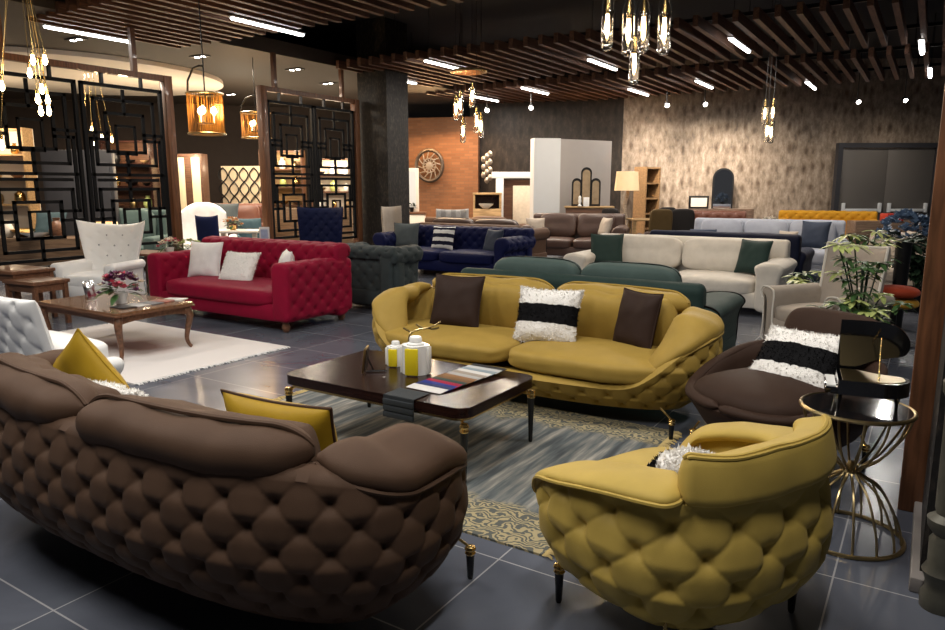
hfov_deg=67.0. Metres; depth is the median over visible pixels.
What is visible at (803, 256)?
sofa
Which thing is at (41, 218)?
throw pillow
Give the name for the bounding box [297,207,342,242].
chair
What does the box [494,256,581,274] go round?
cushion
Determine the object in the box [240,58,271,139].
lantern
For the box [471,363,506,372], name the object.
swatch
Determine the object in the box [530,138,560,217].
wall
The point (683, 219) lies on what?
dining chair
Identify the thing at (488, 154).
wall sculpture
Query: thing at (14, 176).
bowl
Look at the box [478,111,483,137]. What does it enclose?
pendant
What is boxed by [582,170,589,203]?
mirror glass
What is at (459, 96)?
pendant
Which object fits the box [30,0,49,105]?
socket
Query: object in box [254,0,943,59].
ceiling
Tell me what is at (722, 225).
cushion
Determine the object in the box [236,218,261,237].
chair
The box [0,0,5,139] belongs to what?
socket
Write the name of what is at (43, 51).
socket
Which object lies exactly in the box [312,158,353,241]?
display shelves
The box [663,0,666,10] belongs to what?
socket
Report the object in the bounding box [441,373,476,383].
swatch
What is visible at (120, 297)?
flower arrangement
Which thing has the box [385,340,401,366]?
canister
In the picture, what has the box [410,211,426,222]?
console
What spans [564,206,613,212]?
dresser
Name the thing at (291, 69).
recessed light
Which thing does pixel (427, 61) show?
diffuser
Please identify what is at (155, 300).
magazine
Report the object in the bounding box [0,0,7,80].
socket
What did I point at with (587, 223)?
cushion
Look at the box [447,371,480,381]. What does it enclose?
swatch
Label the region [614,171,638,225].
floor lamp
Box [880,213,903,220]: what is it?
box
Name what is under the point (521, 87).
tube
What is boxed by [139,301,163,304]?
magazine
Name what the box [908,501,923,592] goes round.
baseboard
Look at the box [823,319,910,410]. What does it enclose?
piano
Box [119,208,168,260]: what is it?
sofa
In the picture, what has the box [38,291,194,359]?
coffee table
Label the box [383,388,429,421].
table runner
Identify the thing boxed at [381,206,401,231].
chair
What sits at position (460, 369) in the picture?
swatch
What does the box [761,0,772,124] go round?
pendant
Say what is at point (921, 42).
diffuser
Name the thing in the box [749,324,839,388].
throw pillow
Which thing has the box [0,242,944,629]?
floor
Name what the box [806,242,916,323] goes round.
variegated plant
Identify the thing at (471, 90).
pendant
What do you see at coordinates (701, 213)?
tufted sofa
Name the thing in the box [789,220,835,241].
cushion
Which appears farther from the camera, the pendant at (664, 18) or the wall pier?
the pendant at (664, 18)
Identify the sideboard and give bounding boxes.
[692,209,753,218]
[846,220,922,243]
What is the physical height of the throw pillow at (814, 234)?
0.456 m
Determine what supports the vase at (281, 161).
on the display shelves at (301, 161)
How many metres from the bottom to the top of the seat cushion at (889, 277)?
0.223 m
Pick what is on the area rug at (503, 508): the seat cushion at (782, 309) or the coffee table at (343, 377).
the coffee table at (343, 377)
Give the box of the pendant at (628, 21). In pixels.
[621,0,635,56]
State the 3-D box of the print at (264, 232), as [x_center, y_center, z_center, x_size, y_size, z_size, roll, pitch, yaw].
[-2.726,-1.022,9.357,0.090,0.200,0.004,-1,10,-6]
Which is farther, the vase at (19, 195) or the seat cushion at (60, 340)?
the vase at (19, 195)
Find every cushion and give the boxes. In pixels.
[0,352,98,422]
[28,357,121,394]
[49,330,108,357]
[64,270,104,286]
[75,394,315,475]
[119,209,155,241]
[162,398,217,409]
[166,276,272,304]
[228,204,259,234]
[385,319,523,362]
[420,246,455,261]
[431,283,534,327]
[432,274,552,289]
[433,217,473,223]
[439,249,493,264]
[472,216,505,218]
[474,219,518,224]
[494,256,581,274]
[508,336,663,384]
[541,213,576,236]
[547,236,574,248]
[557,283,690,312]
[563,289,677,345]
[573,237,590,248]
[577,213,614,236]
[581,261,681,281]
[598,447,673,465]
[622,235,682,267]
[679,269,755,293]
[682,238,754,271]
[694,367,824,415]
[701,218,743,231]
[744,219,788,233]
[775,302,825,321]
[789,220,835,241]
[812,248,824,264]
[869,233,925,262]
[883,285,920,297]
[885,265,892,281]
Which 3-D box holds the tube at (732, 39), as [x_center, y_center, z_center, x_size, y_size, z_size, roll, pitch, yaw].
[4.201,-4.723,11.130,0.085,1.030,1.300,6,12,32]
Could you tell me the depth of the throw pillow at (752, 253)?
8.65 m
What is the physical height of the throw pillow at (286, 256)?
0.379 m
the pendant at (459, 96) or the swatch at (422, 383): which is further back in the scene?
the pendant at (459, 96)
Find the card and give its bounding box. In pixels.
[583,197,588,205]
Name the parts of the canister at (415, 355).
panel, lid, panel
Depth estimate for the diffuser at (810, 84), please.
15.62 m
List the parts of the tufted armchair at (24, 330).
backrest, arm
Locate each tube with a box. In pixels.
[42,24,127,42]
[229,14,304,36]
[423,8,461,68]
[475,95,499,101]
[520,86,548,94]
[586,12,617,70]
[627,65,649,95]
[694,79,713,88]
[727,0,751,52]
[804,33,817,89]
[918,0,927,54]
[927,13,935,77]
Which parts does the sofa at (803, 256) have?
arm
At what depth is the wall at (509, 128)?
19.07 m
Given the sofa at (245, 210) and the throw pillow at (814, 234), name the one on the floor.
the sofa at (245, 210)
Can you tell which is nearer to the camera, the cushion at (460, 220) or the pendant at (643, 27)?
the pendant at (643, 27)
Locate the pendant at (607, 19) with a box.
[601,0,613,50]
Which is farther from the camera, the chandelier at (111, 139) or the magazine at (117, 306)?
the chandelier at (111, 139)
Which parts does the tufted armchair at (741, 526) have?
leg, leg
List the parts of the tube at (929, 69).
hanging rod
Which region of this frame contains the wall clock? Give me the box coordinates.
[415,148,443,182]
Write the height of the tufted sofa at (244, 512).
0.807 m
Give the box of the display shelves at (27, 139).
[0,127,40,235]
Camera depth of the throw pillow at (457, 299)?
5.45 m
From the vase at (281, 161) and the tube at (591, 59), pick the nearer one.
the tube at (591, 59)
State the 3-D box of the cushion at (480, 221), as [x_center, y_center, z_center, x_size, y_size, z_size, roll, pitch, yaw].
[0.458,-1.552,13.361,0.979,0.507,0.286,7,12,34]
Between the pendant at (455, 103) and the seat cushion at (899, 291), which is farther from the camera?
the pendant at (455, 103)
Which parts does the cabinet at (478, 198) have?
panel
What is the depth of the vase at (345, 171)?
19.16 m
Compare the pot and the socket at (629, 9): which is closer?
the socket at (629, 9)
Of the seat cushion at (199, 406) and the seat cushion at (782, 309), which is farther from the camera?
the seat cushion at (782, 309)
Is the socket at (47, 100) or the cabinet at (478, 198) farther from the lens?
the cabinet at (478, 198)
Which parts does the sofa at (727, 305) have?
frame, arm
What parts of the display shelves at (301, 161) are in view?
shelf, panel, panel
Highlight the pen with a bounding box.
[366,370,386,371]
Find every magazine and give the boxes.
[110,305,136,308]
[125,303,150,306]
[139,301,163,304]
[151,299,174,302]
[165,297,187,300]
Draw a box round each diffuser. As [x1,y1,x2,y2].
[424,60,455,68]
[588,59,616,70]
[628,89,648,95]
[729,38,749,52]
[805,82,815,89]
[919,40,923,54]
[928,68,931,77]
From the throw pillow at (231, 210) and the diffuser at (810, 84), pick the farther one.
the diffuser at (810, 84)
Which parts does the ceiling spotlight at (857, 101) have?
stem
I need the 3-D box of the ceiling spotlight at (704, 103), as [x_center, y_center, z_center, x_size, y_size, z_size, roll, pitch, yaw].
[5.435,-5.542,16.607,0.120,1.351,0.155,0,10,0]
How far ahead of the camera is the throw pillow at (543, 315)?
4.97 m
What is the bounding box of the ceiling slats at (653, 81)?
[426,10,944,103]
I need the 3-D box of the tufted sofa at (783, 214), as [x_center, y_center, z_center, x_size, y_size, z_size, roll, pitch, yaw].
[8.175,-1.924,16.516,2.148,0.958,0.928,4,11,24]
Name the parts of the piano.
leg, lid, leg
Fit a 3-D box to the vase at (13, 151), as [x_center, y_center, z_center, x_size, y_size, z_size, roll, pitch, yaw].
[-9.754,-3.542,15.214,0.170,0.230,0.165,6,12,32]
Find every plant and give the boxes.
[176,238,200,249]
[409,203,416,211]
[782,271,821,284]
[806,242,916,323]
[832,230,902,269]
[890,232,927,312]
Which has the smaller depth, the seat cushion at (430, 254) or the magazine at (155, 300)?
the magazine at (155, 300)
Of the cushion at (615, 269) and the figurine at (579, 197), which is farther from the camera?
the figurine at (579, 197)
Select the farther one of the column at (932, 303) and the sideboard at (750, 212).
the sideboard at (750, 212)
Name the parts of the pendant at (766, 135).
cord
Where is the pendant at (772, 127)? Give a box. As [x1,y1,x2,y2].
[768,1,780,143]
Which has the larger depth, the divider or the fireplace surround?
the fireplace surround
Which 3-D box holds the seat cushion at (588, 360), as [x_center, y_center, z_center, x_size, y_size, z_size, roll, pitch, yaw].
[0.880,0.292,4.783,1.218,0.175,0.744,6,12,32]
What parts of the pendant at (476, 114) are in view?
cord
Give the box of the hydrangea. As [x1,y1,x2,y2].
[874,208,929,327]
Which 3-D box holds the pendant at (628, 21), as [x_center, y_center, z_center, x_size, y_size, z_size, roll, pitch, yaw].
[1.346,-3.269,6.018,0.107,2.088,0.107,-2,10,-12]
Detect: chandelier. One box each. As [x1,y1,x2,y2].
[0,0,51,149]
[84,71,113,143]
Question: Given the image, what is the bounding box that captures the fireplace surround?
[492,172,529,223]
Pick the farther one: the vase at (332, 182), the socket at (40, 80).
the vase at (332, 182)
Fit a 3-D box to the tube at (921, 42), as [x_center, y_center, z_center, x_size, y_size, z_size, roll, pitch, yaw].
[7.169,-4.755,11.307,0.085,1.030,1.300,6,12,32]
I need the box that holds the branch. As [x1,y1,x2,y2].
[403,321,440,341]
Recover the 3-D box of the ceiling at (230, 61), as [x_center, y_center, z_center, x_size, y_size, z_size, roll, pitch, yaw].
[-7.768,-5.433,16.702,12.000,0.240,26.000,6,12,32]
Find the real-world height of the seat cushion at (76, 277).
0.187 m
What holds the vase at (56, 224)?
on the floor
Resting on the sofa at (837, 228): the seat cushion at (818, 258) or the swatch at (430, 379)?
the seat cushion at (818, 258)
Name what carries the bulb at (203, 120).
on the lantern at (217, 108)
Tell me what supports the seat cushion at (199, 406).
on the tufted sofa at (244, 512)
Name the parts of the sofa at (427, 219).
frame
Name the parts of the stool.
stem, seat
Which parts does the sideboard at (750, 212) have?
door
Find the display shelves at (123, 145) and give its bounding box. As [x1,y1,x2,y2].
[100,139,161,207]
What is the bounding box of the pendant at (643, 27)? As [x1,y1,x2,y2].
[637,0,650,52]
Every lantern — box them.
[185,0,226,135]
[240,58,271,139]
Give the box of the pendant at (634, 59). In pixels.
[628,0,639,84]
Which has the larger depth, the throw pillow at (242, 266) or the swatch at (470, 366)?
the throw pillow at (242, 266)
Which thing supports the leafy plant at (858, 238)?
on the floor
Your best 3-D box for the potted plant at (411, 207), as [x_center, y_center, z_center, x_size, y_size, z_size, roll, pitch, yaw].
[-1.555,-2.761,18.306,0.288,0.235,0.290,1,10,6]
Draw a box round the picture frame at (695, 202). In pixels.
[688,196,708,208]
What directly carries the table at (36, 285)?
on the floor
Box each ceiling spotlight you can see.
[485,81,488,112]
[529,76,533,109]
[664,90,669,107]
[702,60,707,106]
[854,48,862,103]
[901,68,907,102]
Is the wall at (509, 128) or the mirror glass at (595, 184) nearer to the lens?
the mirror glass at (595, 184)
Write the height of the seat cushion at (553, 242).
0.224 m
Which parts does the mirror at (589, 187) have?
panel frame, panel frame, panel frame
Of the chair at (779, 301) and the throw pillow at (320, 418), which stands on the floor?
the chair at (779, 301)
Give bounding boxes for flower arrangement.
[94,270,144,305]
[156,237,181,251]
[223,216,243,229]
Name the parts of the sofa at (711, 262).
arm, frame, arm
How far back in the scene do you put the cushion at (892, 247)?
10.02 m
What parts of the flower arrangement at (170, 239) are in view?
pot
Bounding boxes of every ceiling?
[0,0,470,117]
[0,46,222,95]
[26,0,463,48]
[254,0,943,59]
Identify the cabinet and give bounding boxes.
[177,154,209,210]
[473,193,501,216]
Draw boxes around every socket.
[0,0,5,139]
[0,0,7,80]
[22,0,30,67]
[25,0,33,54]
[26,0,41,105]
[26,5,38,93]
[28,0,42,83]
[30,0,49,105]
[31,4,48,94]
[32,1,45,54]
[606,0,609,7]
[627,0,631,11]
[642,0,645,10]
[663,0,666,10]
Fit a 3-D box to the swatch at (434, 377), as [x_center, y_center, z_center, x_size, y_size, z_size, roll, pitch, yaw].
[-0.144,0.375,4.022,0.240,0.009,0.075,8,13,37]
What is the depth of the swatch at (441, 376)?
4.05 m
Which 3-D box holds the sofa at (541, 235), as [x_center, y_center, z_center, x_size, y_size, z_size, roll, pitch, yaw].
[0.171,-1.428,13.846,2.510,0.925,1.084,7,12,34]
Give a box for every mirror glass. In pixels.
[573,181,579,203]
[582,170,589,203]
[592,181,598,203]
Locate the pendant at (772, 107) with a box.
[769,2,780,123]
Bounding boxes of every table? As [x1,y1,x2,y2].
[0,264,57,316]
[2,276,71,322]
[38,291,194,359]
[139,250,165,292]
[219,229,258,237]
[284,350,534,481]
[626,218,649,233]
[799,392,918,560]
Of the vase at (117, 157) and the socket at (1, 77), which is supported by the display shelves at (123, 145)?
the vase at (117, 157)
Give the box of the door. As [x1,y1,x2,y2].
[830,143,937,219]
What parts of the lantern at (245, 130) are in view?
hook arm, chain, lamp shade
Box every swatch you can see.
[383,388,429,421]
[406,383,446,393]
[416,382,451,391]
[420,380,457,390]
[426,378,461,388]
[432,376,466,386]
[437,375,471,384]
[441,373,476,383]
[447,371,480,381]
[452,370,486,379]
[456,368,491,377]
[462,367,496,375]
[465,365,501,373]
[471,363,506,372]
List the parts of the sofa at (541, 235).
frame, arm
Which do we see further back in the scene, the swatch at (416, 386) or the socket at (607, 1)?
the socket at (607, 1)
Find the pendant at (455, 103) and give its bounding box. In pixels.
[453,2,458,120]
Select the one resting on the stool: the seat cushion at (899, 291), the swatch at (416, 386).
the seat cushion at (899, 291)
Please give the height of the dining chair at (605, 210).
1.052 m
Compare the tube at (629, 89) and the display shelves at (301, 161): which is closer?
the tube at (629, 89)
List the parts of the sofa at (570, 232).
arm, frame, arm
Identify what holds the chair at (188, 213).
on the floor
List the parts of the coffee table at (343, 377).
leg, leg, leg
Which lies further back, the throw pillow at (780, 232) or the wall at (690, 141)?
the wall at (690, 141)
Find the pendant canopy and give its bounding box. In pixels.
[450,3,487,142]
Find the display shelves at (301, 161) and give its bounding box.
[258,150,306,207]
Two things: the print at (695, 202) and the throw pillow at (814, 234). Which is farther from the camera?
the print at (695, 202)
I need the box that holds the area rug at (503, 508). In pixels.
[274,389,681,560]
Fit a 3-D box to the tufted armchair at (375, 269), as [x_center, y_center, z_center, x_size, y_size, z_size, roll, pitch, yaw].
[-1.201,-0.493,8.962,1.102,0.807,0.624,6,12,32]
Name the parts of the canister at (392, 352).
panel, panel, lid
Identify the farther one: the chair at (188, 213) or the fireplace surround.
the fireplace surround
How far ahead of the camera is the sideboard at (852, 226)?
15.27 m
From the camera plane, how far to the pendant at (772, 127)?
12.30 m
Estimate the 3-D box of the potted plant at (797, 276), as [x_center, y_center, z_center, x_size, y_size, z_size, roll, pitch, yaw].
[3.415,-0.126,7.303,0.461,0.671,0.598,0,10,2]
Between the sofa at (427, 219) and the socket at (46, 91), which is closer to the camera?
the socket at (46, 91)
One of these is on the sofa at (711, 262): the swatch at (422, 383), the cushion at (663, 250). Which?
the cushion at (663, 250)
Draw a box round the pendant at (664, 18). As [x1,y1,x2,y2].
[657,0,671,55]
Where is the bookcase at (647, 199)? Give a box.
[632,167,660,233]
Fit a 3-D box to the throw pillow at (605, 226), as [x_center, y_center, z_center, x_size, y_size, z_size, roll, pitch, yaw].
[2.687,-1.779,14.458,0.198,0.382,0.400,-3,11,-17]
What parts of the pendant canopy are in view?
glass tube pendant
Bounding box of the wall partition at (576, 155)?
[559,139,611,212]
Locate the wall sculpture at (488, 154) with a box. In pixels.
[481,151,492,183]
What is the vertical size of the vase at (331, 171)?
0.302 m
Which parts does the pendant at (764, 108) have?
cord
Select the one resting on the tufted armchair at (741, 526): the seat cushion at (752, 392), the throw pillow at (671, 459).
the throw pillow at (671, 459)
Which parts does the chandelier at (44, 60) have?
bulb, bulb, bulb, bulb, bulb, bulb, bulb, bulb, bulb, bulb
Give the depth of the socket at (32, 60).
7.91 m
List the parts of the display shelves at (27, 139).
shelf, shelf, shelf, panel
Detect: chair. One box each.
[50,220,145,298]
[167,202,236,249]
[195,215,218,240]
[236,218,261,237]
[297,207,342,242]
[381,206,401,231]
[436,209,468,217]
[602,208,628,233]
[649,209,672,231]
[659,207,675,210]
[672,209,694,229]
[685,307,887,472]
[760,241,894,338]
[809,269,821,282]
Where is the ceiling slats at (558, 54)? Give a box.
[336,0,944,86]
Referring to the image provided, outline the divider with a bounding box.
[218,166,261,202]
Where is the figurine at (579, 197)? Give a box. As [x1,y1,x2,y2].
[578,196,581,205]
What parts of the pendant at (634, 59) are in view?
cord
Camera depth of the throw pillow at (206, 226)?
11.22 m
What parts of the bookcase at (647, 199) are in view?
panel, panel, panel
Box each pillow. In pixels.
[27,349,63,365]
[34,212,66,232]
[53,328,129,388]
[89,379,148,396]
[188,241,223,276]
[215,203,238,223]
[218,251,261,280]
[220,389,337,450]
[278,249,294,262]
[316,422,466,492]
[394,222,419,245]
[430,273,485,326]
[431,226,455,249]
[483,229,503,250]
[513,285,584,342]
[526,218,544,227]
[591,233,623,261]
[598,217,612,233]
[613,288,663,348]
[647,442,712,473]
[690,229,716,231]
[734,239,773,273]
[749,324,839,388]
[779,231,798,233]
[801,221,831,248]
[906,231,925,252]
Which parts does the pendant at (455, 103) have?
cord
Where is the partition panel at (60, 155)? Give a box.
[40,150,119,235]
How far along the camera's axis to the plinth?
12.05 m
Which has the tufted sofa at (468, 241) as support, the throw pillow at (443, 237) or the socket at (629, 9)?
the throw pillow at (443, 237)
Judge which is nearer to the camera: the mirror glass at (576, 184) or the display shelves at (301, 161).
the mirror glass at (576, 184)
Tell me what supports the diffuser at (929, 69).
attached to the tube at (929, 69)
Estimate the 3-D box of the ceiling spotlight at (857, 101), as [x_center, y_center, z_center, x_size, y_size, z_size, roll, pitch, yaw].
[9.007,-5.570,16.602,0.120,1.295,0.155,0,10,0]
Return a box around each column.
[356,17,409,244]
[897,87,944,511]
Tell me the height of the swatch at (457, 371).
0.009 m
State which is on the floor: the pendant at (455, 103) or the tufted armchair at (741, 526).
the tufted armchair at (741, 526)
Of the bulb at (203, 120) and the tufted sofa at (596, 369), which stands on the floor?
the tufted sofa at (596, 369)
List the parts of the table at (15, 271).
leg, leg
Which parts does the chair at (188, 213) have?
backrest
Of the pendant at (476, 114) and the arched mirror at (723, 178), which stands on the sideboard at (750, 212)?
the arched mirror at (723, 178)
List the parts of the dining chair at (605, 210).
backrest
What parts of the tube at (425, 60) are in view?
hanging rod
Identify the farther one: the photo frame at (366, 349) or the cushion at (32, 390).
the photo frame at (366, 349)
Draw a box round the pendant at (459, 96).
[458,44,462,115]
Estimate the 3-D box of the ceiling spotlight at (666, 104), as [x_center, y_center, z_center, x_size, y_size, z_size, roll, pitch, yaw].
[4.548,-5.531,16.609,0.120,1.374,0.155,0,10,0]
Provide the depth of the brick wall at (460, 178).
19.63 m
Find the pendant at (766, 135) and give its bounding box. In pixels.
[763,4,775,141]
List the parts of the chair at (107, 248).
arm, backrest, arm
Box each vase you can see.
[0,220,13,237]
[10,143,19,153]
[14,191,25,200]
[48,218,61,235]
[112,149,120,162]
[130,198,137,207]
[143,196,152,207]
[278,158,285,168]
[279,179,286,183]
[329,164,333,173]
[330,180,337,190]
[343,166,348,173]
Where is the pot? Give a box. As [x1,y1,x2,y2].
[889,242,912,327]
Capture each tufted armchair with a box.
[0,296,123,373]
[346,242,422,305]
[532,414,836,629]
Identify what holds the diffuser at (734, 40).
attached to the tube at (732, 39)
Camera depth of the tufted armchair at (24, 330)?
4.66 m
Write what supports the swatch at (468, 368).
on the swatch at (460, 369)
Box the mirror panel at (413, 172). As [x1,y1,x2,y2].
[409,168,418,211]
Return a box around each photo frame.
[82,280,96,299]
[259,227,269,238]
[362,345,373,373]
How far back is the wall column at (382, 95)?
14.24 m
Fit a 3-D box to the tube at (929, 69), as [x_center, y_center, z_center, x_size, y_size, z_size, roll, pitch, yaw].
[8.942,-5.214,13.870,0.085,1.030,1.300,6,12,32]
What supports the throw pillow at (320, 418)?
on the tufted sofa at (244, 512)
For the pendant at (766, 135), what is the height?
2.459 m
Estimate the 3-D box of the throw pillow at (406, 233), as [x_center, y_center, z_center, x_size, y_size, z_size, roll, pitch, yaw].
[-1.193,-1.431,12.859,0.489,0.456,0.206,2,10,12]
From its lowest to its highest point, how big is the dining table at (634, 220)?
0.770 m
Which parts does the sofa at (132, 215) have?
frame, arm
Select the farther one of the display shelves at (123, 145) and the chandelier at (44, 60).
the display shelves at (123, 145)
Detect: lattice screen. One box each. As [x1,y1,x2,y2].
[0,14,183,266]
[256,52,362,242]
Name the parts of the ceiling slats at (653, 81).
carrier rail, carrier rail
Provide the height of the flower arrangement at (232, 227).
0.240 m
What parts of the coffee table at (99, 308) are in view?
leg, leg, leg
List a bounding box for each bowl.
[10,228,34,237]
[11,175,23,177]
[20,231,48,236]
[141,182,150,185]
[479,203,492,208]
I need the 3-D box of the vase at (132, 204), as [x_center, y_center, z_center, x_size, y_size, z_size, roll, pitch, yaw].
[-7.413,-2.447,15.613,0.155,0.211,0.151,6,12,32]
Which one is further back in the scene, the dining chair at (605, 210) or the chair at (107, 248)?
the dining chair at (605, 210)
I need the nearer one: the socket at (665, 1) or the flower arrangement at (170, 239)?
the socket at (665, 1)
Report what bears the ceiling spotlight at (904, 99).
attached to the ceiling at (502, 20)
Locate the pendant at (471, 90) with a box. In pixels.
[469,81,474,107]
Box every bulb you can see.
[200,105,204,121]
[211,106,216,122]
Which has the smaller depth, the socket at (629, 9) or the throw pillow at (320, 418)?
the throw pillow at (320, 418)
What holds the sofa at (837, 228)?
on the floor
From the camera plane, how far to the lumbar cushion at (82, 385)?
2.65 m
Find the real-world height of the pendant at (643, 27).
1.985 m
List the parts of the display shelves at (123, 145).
panel, shelf, shelf, panel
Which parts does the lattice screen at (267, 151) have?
post, hanging post, lattice panel, lattice panel, hanging post, post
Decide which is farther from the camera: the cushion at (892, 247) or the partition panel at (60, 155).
the partition panel at (60, 155)
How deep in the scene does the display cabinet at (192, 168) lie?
16.12 m
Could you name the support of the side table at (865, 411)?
on the floor
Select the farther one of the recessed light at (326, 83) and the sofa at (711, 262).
the recessed light at (326, 83)
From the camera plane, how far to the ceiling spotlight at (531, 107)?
16.87 m
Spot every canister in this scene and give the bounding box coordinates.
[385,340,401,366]
[400,335,431,376]
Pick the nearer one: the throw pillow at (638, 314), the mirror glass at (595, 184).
the throw pillow at (638, 314)
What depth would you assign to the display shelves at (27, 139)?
15.43 m
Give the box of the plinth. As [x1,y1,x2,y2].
[0,236,84,265]
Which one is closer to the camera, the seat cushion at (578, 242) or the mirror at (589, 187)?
the seat cushion at (578, 242)
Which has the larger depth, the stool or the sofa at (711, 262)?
the sofa at (711, 262)
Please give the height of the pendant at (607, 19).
1.985 m
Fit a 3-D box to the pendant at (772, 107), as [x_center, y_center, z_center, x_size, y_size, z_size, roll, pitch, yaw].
[5.124,-4.320,12.026,0.094,2.139,0.094,-2,10,-12]
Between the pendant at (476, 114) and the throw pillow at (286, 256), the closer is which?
the throw pillow at (286, 256)
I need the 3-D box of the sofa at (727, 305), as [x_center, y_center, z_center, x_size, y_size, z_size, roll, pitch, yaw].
[1.087,-0.093,6.539,2.498,0.876,1.033,6,12,32]
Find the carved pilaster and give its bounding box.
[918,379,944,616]
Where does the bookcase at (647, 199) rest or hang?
on the floor
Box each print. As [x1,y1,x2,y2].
[261,229,267,238]
[691,198,706,206]
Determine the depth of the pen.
4.26 m
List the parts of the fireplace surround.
panel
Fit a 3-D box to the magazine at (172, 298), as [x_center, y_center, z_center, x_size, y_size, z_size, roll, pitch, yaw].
[-2.840,-0.152,6.806,0.200,0.010,0.140,2,10,9]
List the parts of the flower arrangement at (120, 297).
pot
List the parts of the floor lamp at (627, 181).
stem, lamp shade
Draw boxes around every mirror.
[571,167,600,205]
[711,168,733,208]
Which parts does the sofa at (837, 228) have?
frame, arm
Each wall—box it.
[0,98,350,235]
[408,117,479,217]
[470,66,624,212]
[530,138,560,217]
[620,58,944,233]
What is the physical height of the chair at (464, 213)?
1.032 m
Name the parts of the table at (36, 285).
leg, leg, leg, leg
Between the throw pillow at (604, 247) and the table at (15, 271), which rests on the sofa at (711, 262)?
the throw pillow at (604, 247)
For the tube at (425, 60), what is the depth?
13.01 m
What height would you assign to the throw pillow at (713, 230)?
0.290 m
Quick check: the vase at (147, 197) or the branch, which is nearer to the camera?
the branch
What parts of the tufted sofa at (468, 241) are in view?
arm, frame, arm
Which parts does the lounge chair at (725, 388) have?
leg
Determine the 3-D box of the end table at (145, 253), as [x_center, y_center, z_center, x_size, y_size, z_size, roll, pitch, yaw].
[-4.436,-0.561,9.875,0.750,0.620,0.500,5,11,26]
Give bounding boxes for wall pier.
[919,315,944,570]
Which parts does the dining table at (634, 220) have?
leg, leg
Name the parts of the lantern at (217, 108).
hook arm, chain, stem, lamp shade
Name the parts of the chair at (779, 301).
arm, backrest, arm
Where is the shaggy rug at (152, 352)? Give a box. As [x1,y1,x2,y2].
[59,321,289,385]
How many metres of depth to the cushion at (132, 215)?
13.20 m
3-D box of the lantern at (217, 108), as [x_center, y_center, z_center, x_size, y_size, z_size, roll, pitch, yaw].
[-2.960,-2.820,7.825,0.411,1.650,0.411,0,10,0]
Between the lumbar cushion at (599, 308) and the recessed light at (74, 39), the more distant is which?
the recessed light at (74, 39)
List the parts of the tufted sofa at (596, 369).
leg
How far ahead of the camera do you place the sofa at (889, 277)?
9.57 m
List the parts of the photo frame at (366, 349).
frame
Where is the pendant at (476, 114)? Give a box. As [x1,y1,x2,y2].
[474,0,478,132]
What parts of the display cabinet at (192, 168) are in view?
door, door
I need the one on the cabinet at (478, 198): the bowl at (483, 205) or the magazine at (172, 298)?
the bowl at (483, 205)
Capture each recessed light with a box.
[64,37,87,41]
[189,54,210,58]
[285,68,304,70]
[319,82,336,84]
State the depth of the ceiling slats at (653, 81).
15.12 m
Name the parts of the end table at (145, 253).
leg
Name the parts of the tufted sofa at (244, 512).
leg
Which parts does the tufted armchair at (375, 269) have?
arm, arm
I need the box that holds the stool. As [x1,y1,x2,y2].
[890,298,919,348]
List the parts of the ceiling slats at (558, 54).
carrier rail, carrier rail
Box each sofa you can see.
[0,349,475,623]
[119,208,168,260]
[147,236,351,332]
[192,203,262,235]
[274,208,352,242]
[372,273,723,439]
[373,224,535,272]
[420,217,550,256]
[425,216,525,225]
[461,256,745,351]
[522,213,629,255]
[563,233,796,312]
[649,230,814,282]
[694,210,746,218]
[694,218,849,269]
[778,210,877,234]
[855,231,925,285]
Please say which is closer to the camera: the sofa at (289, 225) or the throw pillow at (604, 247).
the throw pillow at (604, 247)
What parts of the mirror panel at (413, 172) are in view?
panel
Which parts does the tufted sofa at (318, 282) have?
arm, frame, leg, arm, leg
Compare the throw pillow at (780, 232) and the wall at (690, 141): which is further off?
the wall at (690, 141)
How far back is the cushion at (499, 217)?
16.32 m
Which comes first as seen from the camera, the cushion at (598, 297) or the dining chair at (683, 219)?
the cushion at (598, 297)
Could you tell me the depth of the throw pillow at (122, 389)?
3.08 m
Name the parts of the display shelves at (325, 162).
shelf, shelf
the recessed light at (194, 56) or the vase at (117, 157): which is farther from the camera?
the vase at (117, 157)
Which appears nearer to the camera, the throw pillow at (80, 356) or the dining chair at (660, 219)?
the throw pillow at (80, 356)
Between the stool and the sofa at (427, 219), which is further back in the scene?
the sofa at (427, 219)
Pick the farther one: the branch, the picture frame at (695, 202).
the picture frame at (695, 202)
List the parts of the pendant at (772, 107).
cord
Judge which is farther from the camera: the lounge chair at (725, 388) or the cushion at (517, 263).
the cushion at (517, 263)
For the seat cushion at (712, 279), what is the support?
on the sofa at (711, 262)
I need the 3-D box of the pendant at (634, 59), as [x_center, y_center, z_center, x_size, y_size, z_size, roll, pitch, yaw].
[1.408,-3.154,6.038,0.089,2.322,0.089,-2,10,-12]
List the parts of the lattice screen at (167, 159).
hanging post, lattice panel, lattice panel, hanging post, post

